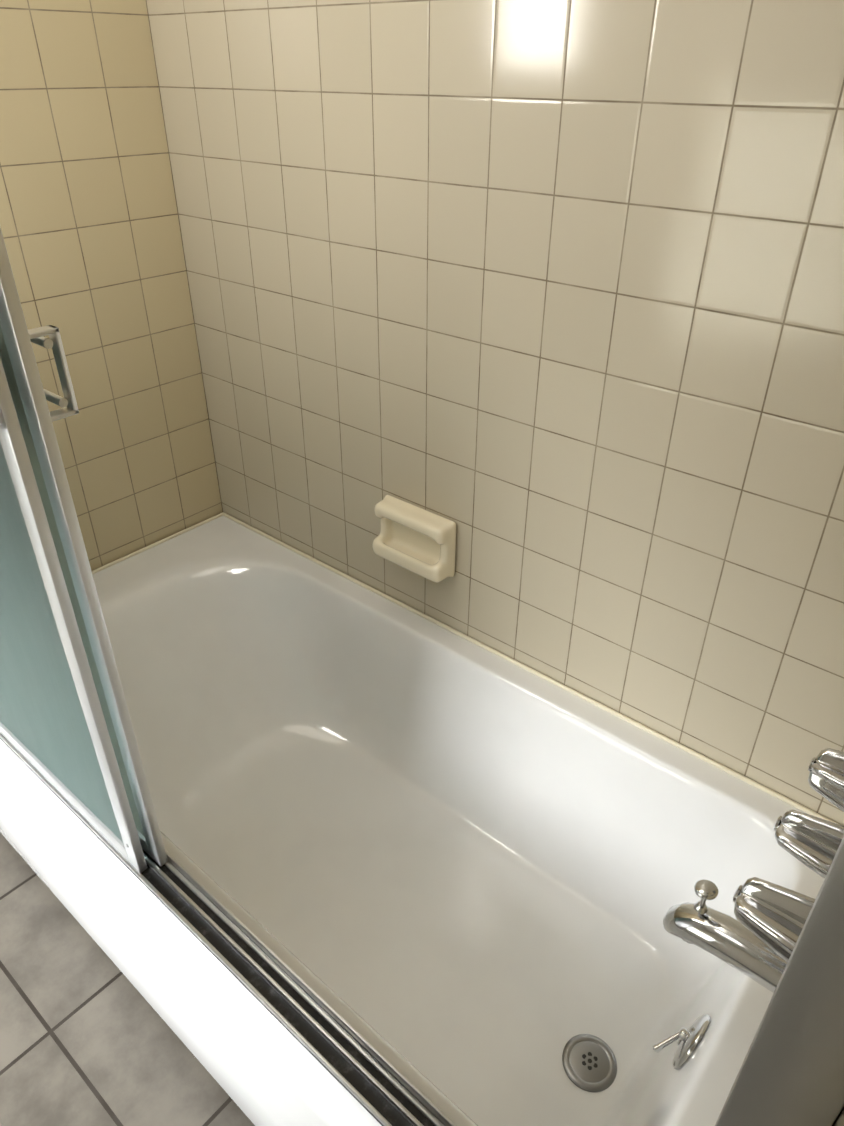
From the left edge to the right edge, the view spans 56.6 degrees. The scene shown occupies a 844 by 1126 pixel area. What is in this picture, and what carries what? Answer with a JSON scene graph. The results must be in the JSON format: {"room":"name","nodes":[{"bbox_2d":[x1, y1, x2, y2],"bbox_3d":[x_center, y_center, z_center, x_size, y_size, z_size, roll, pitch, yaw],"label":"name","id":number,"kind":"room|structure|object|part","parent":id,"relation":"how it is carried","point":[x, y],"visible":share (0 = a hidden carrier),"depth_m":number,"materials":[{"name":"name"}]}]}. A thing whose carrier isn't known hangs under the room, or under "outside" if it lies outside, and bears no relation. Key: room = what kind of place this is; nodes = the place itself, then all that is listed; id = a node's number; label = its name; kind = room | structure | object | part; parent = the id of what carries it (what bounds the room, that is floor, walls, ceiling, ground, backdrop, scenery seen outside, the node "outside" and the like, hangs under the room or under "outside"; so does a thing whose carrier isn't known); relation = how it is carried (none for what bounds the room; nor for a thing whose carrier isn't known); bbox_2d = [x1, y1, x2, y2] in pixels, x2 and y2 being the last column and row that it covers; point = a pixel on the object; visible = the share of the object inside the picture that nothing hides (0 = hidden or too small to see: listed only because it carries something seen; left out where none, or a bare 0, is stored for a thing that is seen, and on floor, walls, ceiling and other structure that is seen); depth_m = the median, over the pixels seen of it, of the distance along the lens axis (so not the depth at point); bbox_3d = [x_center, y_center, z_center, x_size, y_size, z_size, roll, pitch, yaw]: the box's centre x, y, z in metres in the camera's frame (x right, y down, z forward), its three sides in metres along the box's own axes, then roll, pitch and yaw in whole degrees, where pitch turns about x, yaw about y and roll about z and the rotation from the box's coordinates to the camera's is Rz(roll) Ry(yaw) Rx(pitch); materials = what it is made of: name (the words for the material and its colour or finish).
{"room":"bathroom","nodes":[
{"label":"bathroom","id":0,"kind":"room"},
{"bbox_2d":[0,0,222,570],"bbox_3d":[-1.180,-0.411,0.911,0.100,2.400,2.000,25,40,33],"label":"wall","id":1,"kind":"structure","parent":0,"point":[90,226],"depth_m":1.50,"materials":[{"name":"beige tile"}]},
{"bbox_2d":[0,227,167,872],"bbox_3d":[-0.632,-0.329,0.902,0.739,1.461,0.096,25,40,33],"label":"shower door","id":2,"kind":"object","parent":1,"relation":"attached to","point":[67,730],"visible":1,"depth_m":0.90,"materials":[{"name":"silver metal"}]},
{"bbox_3d":[-0.656,-0.319,0.886,0.681,1.409,0.004,25,40,33],"label":"glass","id":3,"kind":"part","parent":2,"relation":"part of","materials":[{"name":"grey"}]},
{"bbox_3d":[-0.635,-0.327,0.899,0.692,1.409,0.004,25,40,33],"label":"glass","id":4,"kind":"part","parent":2,"relation":"part of","materials":[{"name":"grey"}]},
{"bbox_2d":[0,832,254,1125],"bbox_3d":[-0.565,0.929,1.136,1.730,0.100,2.200,25,40,33],"label":"floor","id":5,"kind":"structure","parent":0,"point":[89,1036],"depth_m":1.28,"materials":[{"name":"tile"}]},
{"bbox_2d":[0,512,841,1125],"bbox_3d":[-0.159,0.462,1.402,1.524,0.406,0.748,25,40,33],"label":"bathtub","id":6,"kind":"object","parent":5,"relation":"on","point":[452,874],"visible":0.83,"depth_m":1.36,"materials":[{"name":"white ceramic"}]},
{"bbox_2d":[0,733,457,1125],"bbox_3d":[-0.384,0.412,1.093,1.478,0.021,0.046,25,40,33],"label":"track","id":7,"kind":"object","parent":6,"relation":"on","point":[374,1082],"visible":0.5,"depth_m":0.93,"materials":[{"name":"metal"}]},
{"bbox_3d":[0.328,0.595,0.989,0.047,0.076,0.077,25,40,33],"label":"overflow plate","id":8,"kind":"part","parent":6,"relation":"part of","materials":[{"name":"silver metal"}]},
{"bbox_2d":[146,0,843,825],"bbox_3d":[0.121,-0.552,1.142,1.730,2.400,0.100,25,40,33],"label":"wall","id":9,"kind":"structure","parent":0,"point":[540,302],"depth_m":1.16,"materials":[{"name":"beige tile"}]},
{"bbox_2d":[372,495,455,582],"bbox_3d":[-0.019,-0.044,1.482,0.175,0.120,0.055,25,40,33],"label":"soap dish","id":10,"kind":"object","parent":9,"relation":"attached to","point":[416,540],"visible":1,"depth_m":1.47,"materials":[{"name":"beige ceramic"}]},
{"bbox_2d":[733,877,814,961],"bbox_3d":[0.317,0.310,0.664,0.105,0.068,0.068,25,40,33],"label":"handle","id":11,"kind":"object","parent":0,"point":[777,915],"depth_m":0.66,"materials":[{"name":"silver metal"}]},
{"bbox_2d":[715,837,843,1125],"bbox_3d":[-0.366,-0.213,0.680,1.528,1.519,0.054,25,40,33],"label":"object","id":12,"kind":"object","parent":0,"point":[791,1072],"depth_m":0.37,"materials":[{"name":"silver metal"}]},
{"bbox_2d":[774,809,843,878],"bbox_3d":[0.382,0.269,0.729,0.105,0.068,0.068,25,40,33],"label":"handle","id":13,"kind":"object","parent":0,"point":[814,841],"depth_m":0.73,"materials":[{"name":"silver metal"}]},
{"bbox_2d":[808,748,843,811],"bbox_3d":[0.447,0.228,0.793,0.105,0.068,0.068,25,40,33],"label":"handle","id":14,"kind":"object","parent":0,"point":[826,774],"depth_m":0.80,"materials":[{"name":"silver metal"}]},
{"bbox_2d":[832,1107,843,1125],"bbox_3d":[0.061,0.160,0.021,0.100,2.400,2.000,25,40,33],"label":"wall","id":15,"kind":"structure","parent":0,"point":[839,1121],"depth_m":0.37,"materials":[{"name":"beige tile"}]},
{"bbox_2d":[663,748,843,992],"bbox_3d":[0.331,-0.183,0.495,0.245,1.483,0.268,25,40,33],"label":"faucet","id":16,"kind":"object","parent":15,"relation":"attached to","point":[756,939],"visible":0.83,"depth_m":0.75,"materials":[{"name":"silver metal"}]}
]}

